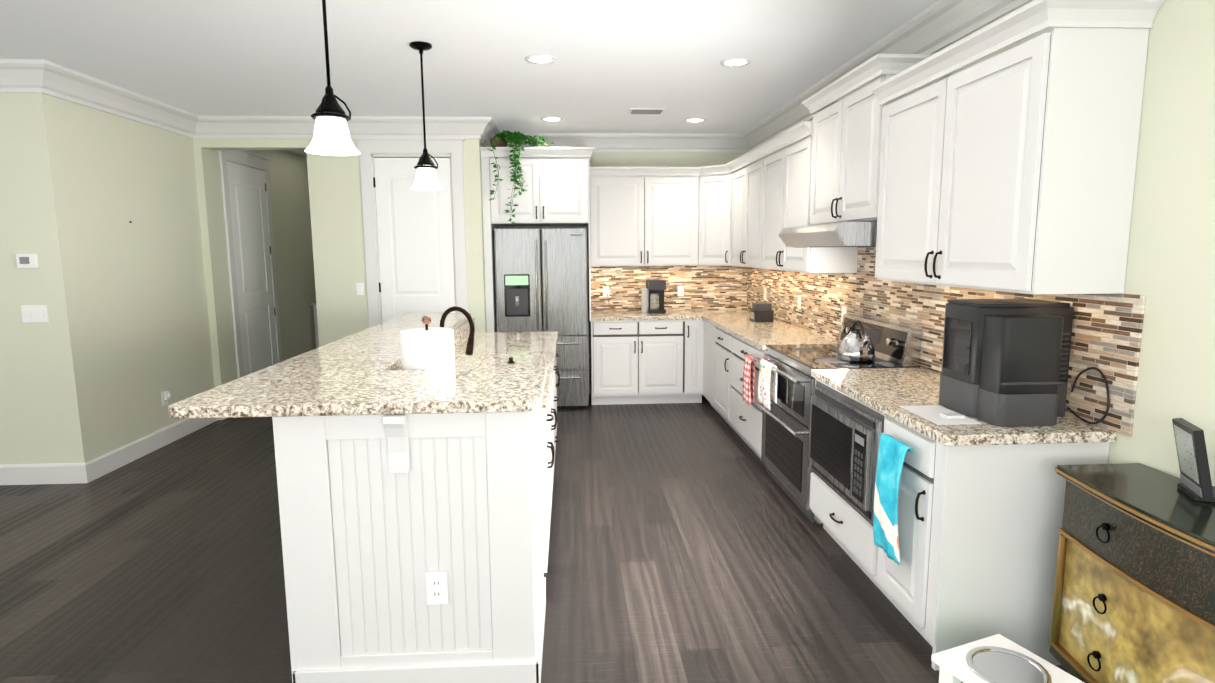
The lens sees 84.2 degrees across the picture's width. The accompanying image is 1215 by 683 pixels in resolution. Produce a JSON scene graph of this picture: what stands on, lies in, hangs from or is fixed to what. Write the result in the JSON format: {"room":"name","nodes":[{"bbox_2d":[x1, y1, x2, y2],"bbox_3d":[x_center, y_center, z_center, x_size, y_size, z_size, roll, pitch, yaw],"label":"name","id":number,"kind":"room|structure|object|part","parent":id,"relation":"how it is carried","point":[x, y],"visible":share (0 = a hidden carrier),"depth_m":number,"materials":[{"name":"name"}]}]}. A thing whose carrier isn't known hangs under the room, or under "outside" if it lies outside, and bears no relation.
{"room":"kitchen","nodes":[
{"label":"kitchen","id":0,"kind":"room"},
{"bbox_2d":[0,93,53,464],"bbox_3d":[-5.595,-0.373,4.435,3.585,2.750,0.180,-1,8,-3],"label":"wall","id":1,"kind":"structure","parent":0,"point":[25,435],"depth_m":4.49,"materials":[{"name":"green paint"}]},
{"bbox_2d":[16,254,38,267],"bbox_3d":[-3.806,-0.529,4.412,0.120,0.090,0.024,-1,8,-3],"label":"thermostat","id":2,"kind":"object","parent":1,"relation":"attached to","point":[27,260],"visible":1,"depth_m":4.40,"materials":[{"name":"white plastic"}]},
{"bbox_2d":[0,59,67,95],"bbox_3d":[-5.353,-1.634,4.119,3.770,0.170,0.135,-1,8,-3],"label":"crown molding","id":3,"kind":"structure","parent":1,"relation":"attached to","point":[46,77],"depth_m":4.23,"materials":[{"name":"white wood"}]},
{"bbox_2d":[21,305,48,322],"bbox_3d":[-3.804,-0.183,4.466,0.165,0.115,0.010,-1,8,-3],"label":"switch plate","id":4,"kind":"object","parent":1,"relation":"attached to","point":[34,313],"visible":1,"depth_m":4.46,"materials":[{"name":"white plastic"}]},
{"bbox_2d":[0,462,88,484],"bbox_3d":[-5.458,0.931,4.521,3.771,0.140,0.016,-1,8,-3],"label":"baseboard","id":5,"kind":"structure","parent":1,"relation":"attached to","point":[68,473],"depth_m":4.60,"materials":[{"name":"white wood"}]},
{"bbox_2d":[9,93,214,463],"bbox_3d":[-3.831,-0.700,6.745,0.200,2.750,4.640,-1,8,-3],"label":"wall","id":6,"kind":"structure","parent":0,"point":[124,336],"depth_m":4.90,"materials":[{"name":"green paint"}]},
{"bbox_2d":[53,68,199,135],"bbox_3d":[-3.588,-1.776,5.072,0.135,0.170,1.590,-1,8,-3],"label":"crown molding","id":7,"kind":"structure","parent":6,"relation":"attached to","point":[85,90],"depth_m":5.02,"materials":[{"name":"white wood"}]},
{"bbox_2d":[88,418,223,481],"bbox_3d":[-3.629,0.786,5.492,0.025,0.140,1.740,-1,8,-3],"label":"baseboard","id":8,"kind":"structure","parent":6,"relation":"attached to","point":[102,465],"depth_m":5.22,"materials":[{"name":"white wood"}]},
{"bbox_2d":[161,390,171,405],"bbox_3d":[-3.623,0.467,5.540,0.049,0.115,0.070,-1,8,-3],"label":"outlet","id":9,"kind":"object","parent":6,"relation":"attached to","point":[167,395],"depth_m":5.52,"materials":[{"name":"white plastic"}]},
{"bbox_3d":[-3.643,0.467,5.539,0.009,0.115,0.070,-1,8,-3],"label":"electrical outlet on the left wall","id":10,"kind":"part","parent":9,"relation":"part of","materials":[{"name":"white plastic"}]},
{"bbox_2d":[210,150,315,380],"bbox_3d":[-3.752,-0.828,7.687,0.065,2.750,2.750,-1,8,-3],"label":"wall","id":11,"kind":"structure","parent":0,"point":[291,214],"depth_m":7.86,"materials":[{"name":"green paint"}]},
{"bbox_2d":[218,150,282,377],"bbox_3d":[-3.659,-0.651,6.994,0.040,2.585,1.060,-1,8,-3],"label":"door frame","id":12,"kind":"structure","parent":11,"relation":"attached to","point":[250,159],"depth_m":6.62,"materials":[{"name":"white wood"}]},
{"bbox_2d":[227,162,277,375],"bbox_3d":[-3.668,-0.584,7.018,0.020,2.420,0.840,-1,8,-3],"label":"hall door","id":13,"kind":"structure","parent":11,"relation":"in","point":[250,230],"depth_m":6.96,"materials":[{"name":"white wood"}]},
{"bbox_2d":[193,138,486,418],"bbox_3d":[-2.437,-0.652,6.320,2.535,2.750,0.150,-1,8,-3],"label":"wall","id":14,"kind":"structure","parent":0,"point":[336,209],"depth_m":6.21,"materials":[{"name":"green paint"}]},
{"bbox_2d":[187,116,495,139],"bbox_3d":[-2.371,-1.912,6.009,2.670,0.170,0.135,-1,8,-3],"label":"crown molding","id":15,"kind":"structure","parent":14,"relation":"attached to","point":[481,128],"depth_m":6.00,"materials":[{"name":"white wood"}]},
{"bbox_2d":[356,283,363,294],"bbox_3d":[-2.304,-0.489,6.269,0.070,0.115,0.010,-1,8,-3],"label":"switch plate","id":16,"kind":"object","parent":14,"relation":"attached to","point":[360,288],"visible":1,"depth_m":6.26,"materials":[{"name":"white plastic"}]},
{"bbox_2d":[355,137,467,327],"bbox_3d":[-1.784,-0.579,6.347,0.980,2.590,0.190,-1,8,-3],"label":"door frame","id":17,"kind":"structure","parent":14,"relation":"attached to","point":[368,146],"depth_m":6.18,"materials":[{"name":"white wood"}]},
{"bbox_2d":[373,158,455,322],"bbox_3d":[-1.785,-0.487,6.282,0.696,2.400,0.133,-1,8,-3],"label":"pantry door","id":18,"kind":"structure","parent":14,"relation":"in","point":[415,246],"depth_m":6.25,"materials":[{"name":"white wood"}]},
{"bbox_2d":[480,125,499,146],"bbox_3d":[-1.129,-1.986,6.487,0.135,0.170,0.690,-1,8,-3],"label":"crown molding","id":19,"kind":"structure","parent":14,"relation":"attached to","point":[486,143],"depth_m":6.56,"materials":[{"name":"white wood"}]},
{"bbox_2d":[0,0,938,156],"bbox_3d":[-2.772,-1.585,2.713,9.470,0.084,12.900,-1,8,-3],"label":"ceiling","id":20,"kind":"structure","parent":0,"point":[611,66],"depth_m":4.06,"materials":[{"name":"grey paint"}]},
{"bbox_2d":[304,0,360,155],"bbox_3d":[-1.022,-1.109,2.442,0.196,0.820,0.196,-1,8,-3],"label":"pendant light","id":21,"kind":"object","parent":20,"relation":"hanging from","point":[331,136],"visible":1,"depth_m":2.44,"materials":[{"name":"white glass"}]},
{"bbox_2d":[409,41,443,190],"bbox_3d":[-1.077,-1.313,3.948,0.196,0.820,0.196,-1,8,-3],"label":"pendant light","id":22,"kind":"object","parent":20,"relation":"hanging from","point":[426,176],"visible":1,"depth_m":3.94,"materials":[{"name":"white glass"}]},
{"bbox_2d":[525,55,556,63],"bbox_3d":[-0.417,-1.763,4.207,0.196,0.006,0.196,-1,8,-3],"label":"recessed light","id":23,"kind":"object","parent":20,"relation":"in","point":[540,59],"visible":0.98,"depth_m":4.21,"materials":[{"name":"white"}]},
{"bbox_2d":[541,117,562,120],"bbox_3d":[-0.505,-2.022,6.118,0.196,0.006,0.196,-1,8,-3],"label":"recessed light","id":24,"kind":"object","parent":20,"relation":"in","point":[551,119],"visible":1,"depth_m":6.12,"materials":[{"name":"white"}]},
{"bbox_2d":[628,108,664,113],"bbox_3d":[0.335,-1.977,5.777,0.300,0.016,0.200,-1,8,-3],"label":"ceiling vent","id":25,"kind":"object","parent":20,"relation":"in","point":[646,110],"visible":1,"depth_m":5.73,"materials":[{"name":"white metal"}]},
{"bbox_2d":[685,118,705,122],"bbox_3d":[0.811,-2.045,6.220,0.196,0.006,0.196,-1,8,-3],"label":"recessed light","id":26,"kind":"object","parent":20,"relation":"in","point":[693,120],"visible":0.96,"depth_m":6.22,"materials":[{"name":"white"}]},
{"bbox_2d":[720,58,750,66],"bbox_3d":[0.819,-1.785,4.305,0.196,0.006,0.196,-1,8,-3],"label":"recessed light","id":27,"kind":"object","parent":20,"relation":"in","point":[734,62],"visible":1,"depth_m":4.30,"materials":[{"name":"white"}]},
{"bbox_2d":[0,394,1067,682],"bbox_3d":[-2.752,1.207,3.092,9.470,0.060,12.900,-1,8,-3],"label":"floor","id":28,"kind":"structure","parent":0,"point":[690,544],"depth_m":3.30,"materials":[{"name":"brown wood"}]},
{"bbox_2d":[311,302,318,347],"bbox_3d":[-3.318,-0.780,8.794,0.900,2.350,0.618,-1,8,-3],"label":"newel post","id":29,"kind":"object","parent":28,"relation":"on","point":[315,323],"visible":0.1,"depth_m":8.54,"materials":[{"name":"white wood"}]},
{"bbox_2d":[168,313,559,682],"bbox_3d":[-0.910,0.516,3.883,1.234,1.070,3.298,-1,8,-3],"label":"kitchen island","id":30,"kind":"object","parent":28,"relation":"on","point":[395,482],"depth_m":2.33,"materials":[{"name":"painted wood"},{"name":"granite"},{"name":"bronze"}]},
{"bbox_2d":[426,571,447,604],"bbox_3d":[-0.592,0.856,2.333,0.072,0.118,0.009,-1,8,-3],"label":"outlet","id":31,"kind":"object","parent":30,"relation":"attached to","point":[436,588],"visible":1,"depth_m":2.33,"materials":[{"name":"white plastic"}]},
{"bbox_2d":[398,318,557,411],"bbox_3d":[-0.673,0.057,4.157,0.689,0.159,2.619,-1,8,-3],"label":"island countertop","id":32,"kind":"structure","parent":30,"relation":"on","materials":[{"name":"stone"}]},
{"bbox_2d":[400,316,454,369],"bbox_3d":[-0.800,0.069,2.998,0.230,0.371,0.230,-1,8,-3],"label":"paper towel","id":33,"kind":"object","parent":32,"relation":"on","point":[428,348],"visible":0.56,"depth_m":2.90,"materials":[{"name":"white paper"}]},
{"bbox_2d":[440,306,474,355],"bbox_3d":[-0.830,-0.015,3.668,0.229,0.357,0.149,-1,8,-3],"label":"faucet","id":34,"kind":"object","parent":32,"relation":"on","point":[469,347],"visible":0.58,"depth_m":3.61,"materials":[{"name":"brown metal"}]},
{"bbox_3d":[-0.565,0.109,3.917,0.044,0.042,0.102,-1,8,-3],"label":"soap cap","id":35,"kind":"part","parent":30,"relation":"part of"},
{"bbox_2d":[480,147,595,331],"bbox_3d":[-0.658,-0.611,6.802,1.066,2.515,0.803,-1,8,-3],"label":"tall cabinet","id":36,"kind":"object","parent":28,"relation":"on","point":[557,193],"visible":0.92,"depth_m":6.35,"materials":[{"name":"white wood"}]},
{"bbox_2d":[487,130,554,223],"bbox_3d":[-0.798,-1.544,6.315,0.624,0.873,0.416,-1,8,-3],"label":"ivy plant","id":37,"kind":"object","parent":36,"relation":"on","point":[503,139],"visible":1,"depth_m":6.19,"materials":[{"name":"green plant"}]},
{"bbox_2d":[494,228,588,407],"bbox_3d":[-0.650,-0.242,6.853,0.890,1.770,0.746,-1,8,-3],"label":"fridge","id":38,"kind":"object","parent":28,"relation":"on","point":[541,280],"visible":0.69,"depth_m":6.50,"materials":[{"name":"grey metal"}]},
{"bbox_2d":[589,320,703,404],"bbox_3d":[0.389,0.179,7.040,1.134,0.870,0.662,-1,8,-3],"label":"base cabinet","id":39,"kind":"object","parent":28,"relation":"on","point":[645,361],"visible":0.94,"depth_m":6.75,"materials":[{"name":"white wood"}]},
{"bbox_2d":[591,310,699,320],"bbox_3d":[0.360,-0.272,6.982,1.080,0.039,0.652,-1,8,-3],"label":"countertop","id":40,"kind":"structure","parent":39,"relation":"on","point":[670,314],"depth_m":6.73,"materials":[{"name":"stone"}]},
{"bbox_2d":[641,279,665,312],"bbox_3d":[0.476,-0.474,7.045,0.244,0.340,0.230,-1,8,-3],"label":"coffee maker","id":41,"kind":"object","parent":40,"relation":"on","point":[652,296],"visible":0.98,"depth_m":6.99,"materials":[{"name":"black plastic"}]},
{"bbox_2d":[703,321,738,434],"bbox_3d":[1.277,0.284,6.224,0.652,0.870,1.188,-1,8,-3],"label":"base cabinet","id":42,"kind":"object","parent":28,"relation":"on","point":[717,385],"visible":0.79,"depth_m":6.09,"materials":[{"name":"white wood"}]},
{"bbox_2d":[692,309,837,350],"bbox_3d":[1.284,-0.143,5.982,0.653,0.039,2.770,-1,8,-3],"label":"countertop","id":43,"kind":"structure","parent":42,"relation":"on","point":[738,323],"depth_m":5.45,"materials":[{"name":"stone"}]},
{"bbox_2d":[749,302,773,321],"bbox_3d":[1.409,-0.270,6.160,0.173,0.160,0.240,-1,8,-3],"label":"toaster","id":44,"kind":"object","parent":43,"relation":"on","point":[761,311],"visible":1,"depth_m":6.05,"materials":[{"name":"black plastic"}]},
{"bbox_2d":[729,336,766,458],"bbox_3d":[1.337,0.428,5.157,0.652,0.870,0.965,-1,8,-3],"label":"base cabinet","id":45,"kind":"object","parent":28,"relation":"on","point":[745,420],"visible":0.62,"depth_m":5.18,"materials":[{"name":"white wood"}]},
{"bbox_2d":[755,314,921,525],"bbox_3d":[1.365,0.432,4.196,0.676,1.120,0.920,-1,8,-3],"label":"range","id":46,"kind":"object","parent":28,"relation":"on","point":[785,441],"visible":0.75,"depth_m":4.00,"materials":[{"name":"silver metal"}]},
{"bbox_2d":[758,359,777,410],"bbox_3d":[1.022,0.275,4.314,0.062,0.286,0.260,-1,8,-3],"label":"towel","id":47,"kind":"object","parent":46,"relation":"hanging from","point":[767,384],"visible":1,"depth_m":4.27,"materials":[{"name":"white fabric"}]},
{"bbox_2d":[838,320,875,362],"bbox_3d":[1.458,-0.006,3.906,0.210,0.234,0.248,-1,8,-3],"label":"kettle","id":48,"kind":"object","parent":46,"relation":"on","point":[856,345],"visible":1,"depth_m":3.86,"materials":[{"name":"silver metal"}]},
{"bbox_2d":[810,378,893,603],"bbox_3d":[1.440,0.674,3.344,0.652,0.870,0.830,-1,8,-3],"label":"base cabinet","id":49,"kind":"object","parent":28,"relation":"on","point":[847,526],"visible":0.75,"depth_m":3.27,"materials":[{"name":"white wood"}]},
{"bbox_2d":[808,385,882,523],"bbox_3d":[1.138,0.522,3.306,0.049,0.465,0.780,-1,8,-3],"label":"microwave","id":50,"kind":"object","parent":49,"relation":"in","point":[844,438],"visible":1,"depth_m":3.19,"materials":[{"name":"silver metal"}]},
{"bbox_2d":[811,367,1116,445],"bbox_3d":[1.463,0.256,3.037,0.628,0.039,1.333,-1,8,-3],"label":"countertop","id":51,"kind":"structure","parent":49,"relation":"on","point":[888,391],"depth_m":2.71,"materials":[{"name":"stone"}]},
{"bbox_2d":[899,405,981,424],"bbox_3d":[1.305,0.282,2.651,0.170,0.012,0.300,-1,8,-3],"label":"paper sheet","id":52,"kind":"object","parent":51,"relation":"on","point":[938,414],"visible":1,"depth_m":2.62,"materials":[{"name":"white paper"}]},
{"bbox_2d":[939,299,1073,426],"bbox_3d":[1.583,0.066,2.639,0.371,0.440,0.398,-1,8,-3],"label":"ice maker","id":53,"kind":"object","parent":51,"relation":"on","point":[1005,362],"visible":1,"depth_m":2.50,"materials":[{"name":"grey plastic"}]},
{"bbox_2d":[1066,367,1109,424],"bbox_3d":[1.782,0.198,2.490,0.025,0.210,0.187,-1,8,-3],"label":"cord","id":54,"kind":"object","parent":51,"relation":"on","point":[1108,396],"visible":0.94,"depth_m":2.46,"materials":[{"name":"black plastic"}]},
{"bbox_2d":[876,416,1109,669],"bbox_3d":[1.477,0.761,2.697,0.652,0.870,0.466,-1,8,-3],"label":"base cabinet","id":55,"kind":"object","parent":28,"relation":"on","point":[979,526],"visible":0.6,"depth_m":2.47,"materials":[{"name":"white wood"}]},
{"bbox_2d":[873,433,913,564],"bbox_3d":[1.131,0.625,2.693,0.063,0.474,0.220,-1,8,-3],"label":"hanging towel","id":56,"kind":"object","parent":55,"relation":"hanging from","point":[892,451],"visible":1,"depth_m":2.67,"materials":[{"name":"blue fabric"}]},
{"bbox_2d":[1049,463,1214,682],"bbox_3d":[1.663,0.894,1.845,0.346,0.835,0.988,-1,8,-3],"label":"chest","id":57,"kind":"object","parent":28,"relation":"on","point":[1134,596],"visible":1,"depth_m":1.98,"materials":[{"name":"paint"}]},
{"bbox_2d":[1172,418,1214,501],"bbox_3d":[1.741,0.346,1.966,0.116,0.212,0.150,3,8,22],"label":"station","id":58,"kind":"object","parent":57,"relation":"on","point":[1196,483],"visible":1,"depth_m":1.94,"materials":[{"name":"black plastic"}]},
{"bbox_3d":[1.210,1.304,1.915,0.550,0.007,0.800,-1,8,-3],"label":"mat","id":59,"kind":"object","parent":28,"relation":"on","visible":0},
{"bbox_2d":[931,634,1083,682],"bbox_3d":[1.257,1.146,1.937,0.300,0.296,0.540,-4,8,-22],"label":"pet feeder","id":60,"kind":"object","parent":59,"relation":"on","point":[997,658],"visible":1,"depth_m":2.06,"materials":[{"name":"white plastic"}]},
{"bbox_2d":[499,152,750,393],"bbox_3d":[0.152,-0.806,7.321,2.750,2.750,0.180,-1,8,-3],"label":"wall","id":61,"kind":"structure","parent":0,"point":[650,159],"depth_m":7.11,"materials":[{"name":"white paint"}]},
{"bbox_2d":[507,133,739,151],"bbox_3d":[0.072,-2.062,6.986,2.590,0.170,0.135,-1,8,-3],"label":"crown molding","id":62,"kind":"structure","parent":61,"relation":"attached to","point":[603,142],"depth_m":6.99,"materials":[{"name":"white wood"}]},
{"bbox_2d":[590,167,700,265],"bbox_3d":[0.367,-1.282,6.971,1.125,0.985,0.403,-1,8,-3],"label":"upper cabinet","id":63,"kind":"object","parent":61,"relation":"attached to","point":[644,216],"visible":0.92,"depth_m":6.83,"materials":[{"name":"white wood"}]},
{"bbox_2d":[591,265,747,310],"bbox_3d":[0.660,-0.582,7.282,1.723,0.488,0.010,-1,8,-3],"label":"backsplash","id":64,"kind":"structure","parent":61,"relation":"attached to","point":[706,287],"depth_m":7.28,"materials":[{"name":"tile"}]},
{"bbox_2d":[603,286,608,296],"bbox_3d":[-0.015,-0.537,7.240,0.070,0.115,0.009,-1,8,-3],"label":"electrical outlet","id":65,"kind":"object","parent":64,"relation":"attached to","point":[605,290],"visible":1,"depth_m":7.24,"materials":[{"name":"white plastic"}]},
{"bbox_2d":[678,286,683,295],"bbox_3d":[0.794,-0.548,7.285,0.070,0.115,0.009,-1,8,-3],"label":"electrical outlet","id":66,"kind":"object","parent":64,"relation":"attached to","point":[680,290],"visible":1,"depth_m":7.28,"materials":[{"name":"white plastic"}]},
{"bbox_2d":[751,0,1214,485],"bbox_3d":[1.908,-0.127,2.231,0.180,2.750,10.630,-1,8,-3],"label":"wall","id":67,"kind":"structure","parent":0,"point":[1170,270],"depth_m":2.16,"materials":[{"name":"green paint"}]},
{"bbox_2d":[698,164,732,265],"bbox_3d":[1.220,-1.278,6.897,0.646,0.985,0.646,-1,8,-3],"label":"upper cabinet","id":68,"kind":"object","parent":67,"relation":"attached to","point":[715,185],"visible":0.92,"depth_m":6.73,"materials":[{"name":"white wood"}]},
{"bbox_2d":[730,157,757,267],"bbox_3d":[1.418,-1.123,6.057,0.349,0.900,1.158,-1,8,-3],"label":"upper cabinet","id":69,"kind":"object","parent":67,"relation":"attached to","point":[744,192],"depth_m":6.08,"materials":[{"name":"white wood"}]},
{"bbox_2d":[758,133,857,272],"bbox_3d":[1.476,-0.984,5.034,0.349,0.900,1.158,-1,8,-3],"label":"upper cabinet","id":70,"kind":"object","parent":67,"relation":"attached to","point":[770,198],"depth_m":4.85,"materials":[{"name":"white wood"}]},
{"bbox_2d":[802,54,950,224],"bbox_3d":[1.507,-1.099,3.931,0.403,0.805,1.098,-1,8,-3],"label":"upper cabinet","id":71,"kind":"object","parent":67,"relation":"attached to","point":[846,151],"visible":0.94,"depth_m":3.78,"materials":[{"name":"white wood"}]},
{"bbox_2d":[778,222,876,247],"bbox_3d":[1.428,-0.625,3.991,0.546,0.129,0.960,-1,8,-3],"label":"range hood","id":72,"kind":"object","parent":71,"relation":"attached to","point":[850,234],"visible":0.71,"depth_m":3.60,"materials":[{"name":"silver metal"}]},
{"bbox_2d":[740,0,1031,151],"bbox_3d":[1.748,-1.391,1.960,0.135,0.170,10.450,-1,8,-3],"label":"crown molding","id":73,"kind":"structure","parent":67,"relation":"attached to","point":[939,25],"depth_m":3.59,"materials":[{"name":"white wood"}]},
{"bbox_2d":[747,247,1145,435],"bbox_3d":[1.668,-0.403,4.792,0.010,0.789,5.078,-1,8,-3],"label":"backsplash","id":74,"kind":"structure","parent":67,"relation":"attached to","point":[1106,337],"depth_m":3.51,"materials":[{"name":"tile"}]},
{"bbox_2d":[797,295,800,308],"bbox_3d":[1.611,-0.333,5.658,0.009,0.115,0.070,-1,8,-3],"label":"electrical outlet","id":75,"kind":"object","parent":74,"relation":"attached to","point":[799,302],"visible":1,"depth_m":5.64,"materials":[{"name":"white plastic"}]},
{"bbox_2d":[841,306,846,321],"bbox_3d":[1.664,-0.189,4.741,0.009,0.115,0.070,-1,8,-3],"label":"electrical outlet","id":76,"kind":"object","parent":74,"relation":"attached to","point":[843,311],"visible":0.75,"depth_m":4.74,"materials":[{"name":"white plastic"}]},
{"bbox_2d":[875,20,1152,293],"bbox_3d":[1.598,-0.682,2.882,0.349,0.880,1.202,-1,8,-3],"label":"upper cabinet","id":77,"kind":"object","parent":67,"relation":"attached to","point":[1012,169],"depth_m":2.36,"materials":[{"name":"white wood"}]},
{"bbox_3d":[1.031,0.115,4.766,0.060,0.012,0.280,-1,8,-3],"label":"towel bar","id":78,"kind":"object","parent":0,"visible":0},
{"bbox_2d":[742,354,754,405],"bbox_3d":[1.001,0.274,4.786,0.046,0.340,0.200,-1,8,-3],"label":"hanging towel","id":79,"kind":"object","parent":78,"relation":"hanging from","point":[748,387],"visible":1,"depth_m":4.75,"materials":[{"name":"red fabric"}]}
]}

